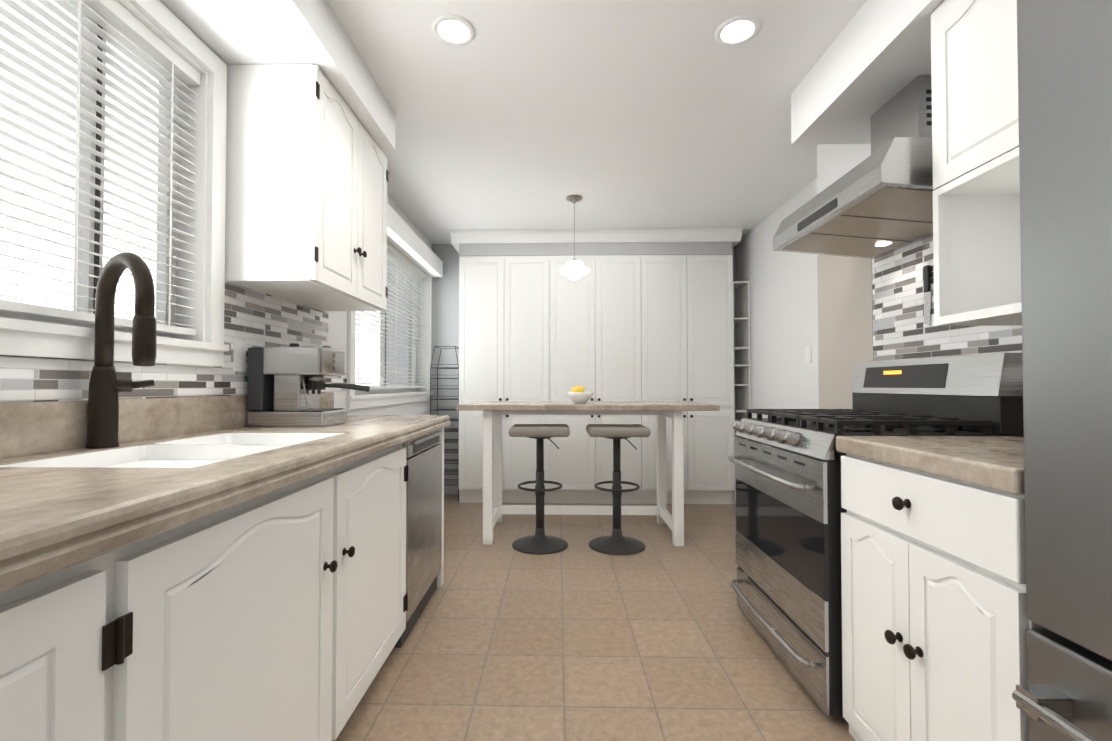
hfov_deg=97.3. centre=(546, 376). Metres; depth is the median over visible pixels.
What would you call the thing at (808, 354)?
switch plate
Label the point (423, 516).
dishwasher
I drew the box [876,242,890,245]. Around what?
lamp
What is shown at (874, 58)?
soffit
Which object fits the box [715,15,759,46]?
recessed light
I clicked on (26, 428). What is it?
backsplash
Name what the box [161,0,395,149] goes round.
soffit
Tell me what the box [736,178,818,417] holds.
wall
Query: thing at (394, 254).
window blind
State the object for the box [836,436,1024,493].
countertop
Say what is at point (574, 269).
pendant lamp
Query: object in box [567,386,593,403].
fruit bowl
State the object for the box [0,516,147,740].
base cabinet
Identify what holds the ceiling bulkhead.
attached to the ceiling
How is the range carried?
on the floor
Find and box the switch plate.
[805,346,811,362]
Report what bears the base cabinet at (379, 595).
on the floor
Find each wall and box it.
[5,0,431,458]
[408,244,735,493]
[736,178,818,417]
[817,144,870,193]
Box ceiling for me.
[327,0,865,243]
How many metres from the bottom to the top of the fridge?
1.990 m
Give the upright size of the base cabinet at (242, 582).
0.875 m
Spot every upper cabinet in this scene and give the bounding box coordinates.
[225,64,388,310]
[931,0,1021,325]
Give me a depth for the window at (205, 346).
1.71 m
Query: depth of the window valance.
3.87 m
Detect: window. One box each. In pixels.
[0,0,228,366]
[346,240,432,408]
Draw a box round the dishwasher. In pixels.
[394,429,441,647]
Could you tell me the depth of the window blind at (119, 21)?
1.39 m
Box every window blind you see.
[0,0,199,335]
[355,241,425,388]
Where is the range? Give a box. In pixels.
[728,353,1023,715]
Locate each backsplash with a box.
[0,281,346,402]
[0,392,333,455]
[872,236,1021,361]
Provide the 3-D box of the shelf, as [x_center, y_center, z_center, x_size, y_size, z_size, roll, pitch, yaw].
[1.786,0.143,4.643,0.160,2.040,0.347,0,-1,1]
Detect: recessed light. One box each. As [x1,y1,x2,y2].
[432,14,474,45]
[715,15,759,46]
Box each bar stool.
[509,424,569,554]
[586,424,650,554]
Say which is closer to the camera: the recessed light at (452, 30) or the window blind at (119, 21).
the window blind at (119, 21)
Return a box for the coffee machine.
[247,343,369,426]
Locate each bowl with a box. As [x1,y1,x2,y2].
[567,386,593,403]
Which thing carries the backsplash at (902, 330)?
attached to the wall at (835, 162)
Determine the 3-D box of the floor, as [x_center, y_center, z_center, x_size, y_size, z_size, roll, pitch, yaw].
[0.266,1.163,1.637,3.450,0.100,6.700,0,-1,1]
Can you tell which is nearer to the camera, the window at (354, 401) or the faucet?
the faucet
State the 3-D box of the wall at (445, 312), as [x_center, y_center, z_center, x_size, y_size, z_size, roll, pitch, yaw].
[0.343,-0.082,4.932,3.450,2.500,0.150,0,-1,1]
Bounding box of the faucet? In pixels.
[86,252,155,448]
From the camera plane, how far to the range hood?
1.87 m
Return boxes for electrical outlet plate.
[233,340,245,371]
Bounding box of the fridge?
[1012,0,1111,740]
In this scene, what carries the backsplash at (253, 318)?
attached to the wall
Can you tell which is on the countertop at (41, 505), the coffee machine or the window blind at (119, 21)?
the coffee machine
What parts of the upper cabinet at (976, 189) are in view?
door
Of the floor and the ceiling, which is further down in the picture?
the floor
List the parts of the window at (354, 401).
glass, window stile gap, left window sash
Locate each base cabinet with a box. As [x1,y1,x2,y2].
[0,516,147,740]
[144,452,355,740]
[352,432,411,712]
[836,436,1045,740]
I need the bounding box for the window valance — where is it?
[387,203,442,276]
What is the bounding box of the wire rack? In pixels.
[430,346,458,500]
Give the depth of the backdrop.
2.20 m
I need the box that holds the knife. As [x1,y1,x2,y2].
[923,265,931,325]
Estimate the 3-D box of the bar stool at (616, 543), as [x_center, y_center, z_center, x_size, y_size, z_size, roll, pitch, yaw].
[0.476,0.737,3.320,0.400,0.808,0.380,0,-1,1]
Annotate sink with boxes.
[4,432,335,463]
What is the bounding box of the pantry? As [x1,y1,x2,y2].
[459,254,733,503]
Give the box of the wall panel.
[817,254,872,408]
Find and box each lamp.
[559,195,589,279]
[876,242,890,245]
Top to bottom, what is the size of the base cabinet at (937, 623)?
0.925 m
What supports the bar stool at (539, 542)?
on the floor
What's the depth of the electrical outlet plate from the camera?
1.94 m
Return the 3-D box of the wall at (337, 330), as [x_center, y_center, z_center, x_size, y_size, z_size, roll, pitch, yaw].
[-1.274,-0.115,2.945,0.150,2.500,4.200,0,-1,1]
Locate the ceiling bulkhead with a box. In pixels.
[459,242,732,255]
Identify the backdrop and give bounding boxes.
[0,0,379,385]
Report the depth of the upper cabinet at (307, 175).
1.87 m
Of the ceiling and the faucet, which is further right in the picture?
the ceiling
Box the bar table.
[456,401,719,545]
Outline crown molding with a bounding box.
[450,228,742,252]
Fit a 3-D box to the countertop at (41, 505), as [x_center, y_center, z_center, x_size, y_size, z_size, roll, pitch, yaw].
[-0.917,0.200,0.823,0.625,0.042,3.784,0,-1,1]
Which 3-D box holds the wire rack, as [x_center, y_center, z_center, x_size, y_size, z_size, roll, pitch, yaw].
[-0.955,0.435,4.719,0.274,1.450,0.269,0,-1,1]
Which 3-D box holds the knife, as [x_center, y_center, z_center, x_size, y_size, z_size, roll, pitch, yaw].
[1.570,-0.336,2.020,0.012,0.250,0.042,0,-1,1]
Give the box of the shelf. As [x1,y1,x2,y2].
[733,281,750,503]
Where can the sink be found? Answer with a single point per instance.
(217, 445)
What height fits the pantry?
2.278 m
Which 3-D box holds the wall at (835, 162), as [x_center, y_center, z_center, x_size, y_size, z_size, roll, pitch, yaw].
[1.757,-0.154,0.623,0.420,2.500,4.500,0,-1,1]
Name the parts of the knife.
handle, blade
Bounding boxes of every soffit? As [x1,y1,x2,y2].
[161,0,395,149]
[791,0,944,144]
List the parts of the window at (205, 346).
glass, left window sash, left window stile gap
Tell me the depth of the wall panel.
2.63 m
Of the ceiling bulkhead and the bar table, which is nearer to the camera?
the bar table
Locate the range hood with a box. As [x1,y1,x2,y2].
[773,75,933,258]
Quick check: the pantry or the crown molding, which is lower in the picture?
the pantry
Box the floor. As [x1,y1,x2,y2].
[332,494,855,740]
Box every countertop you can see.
[0,416,447,559]
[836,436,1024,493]
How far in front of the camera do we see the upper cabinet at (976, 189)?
1.46 m

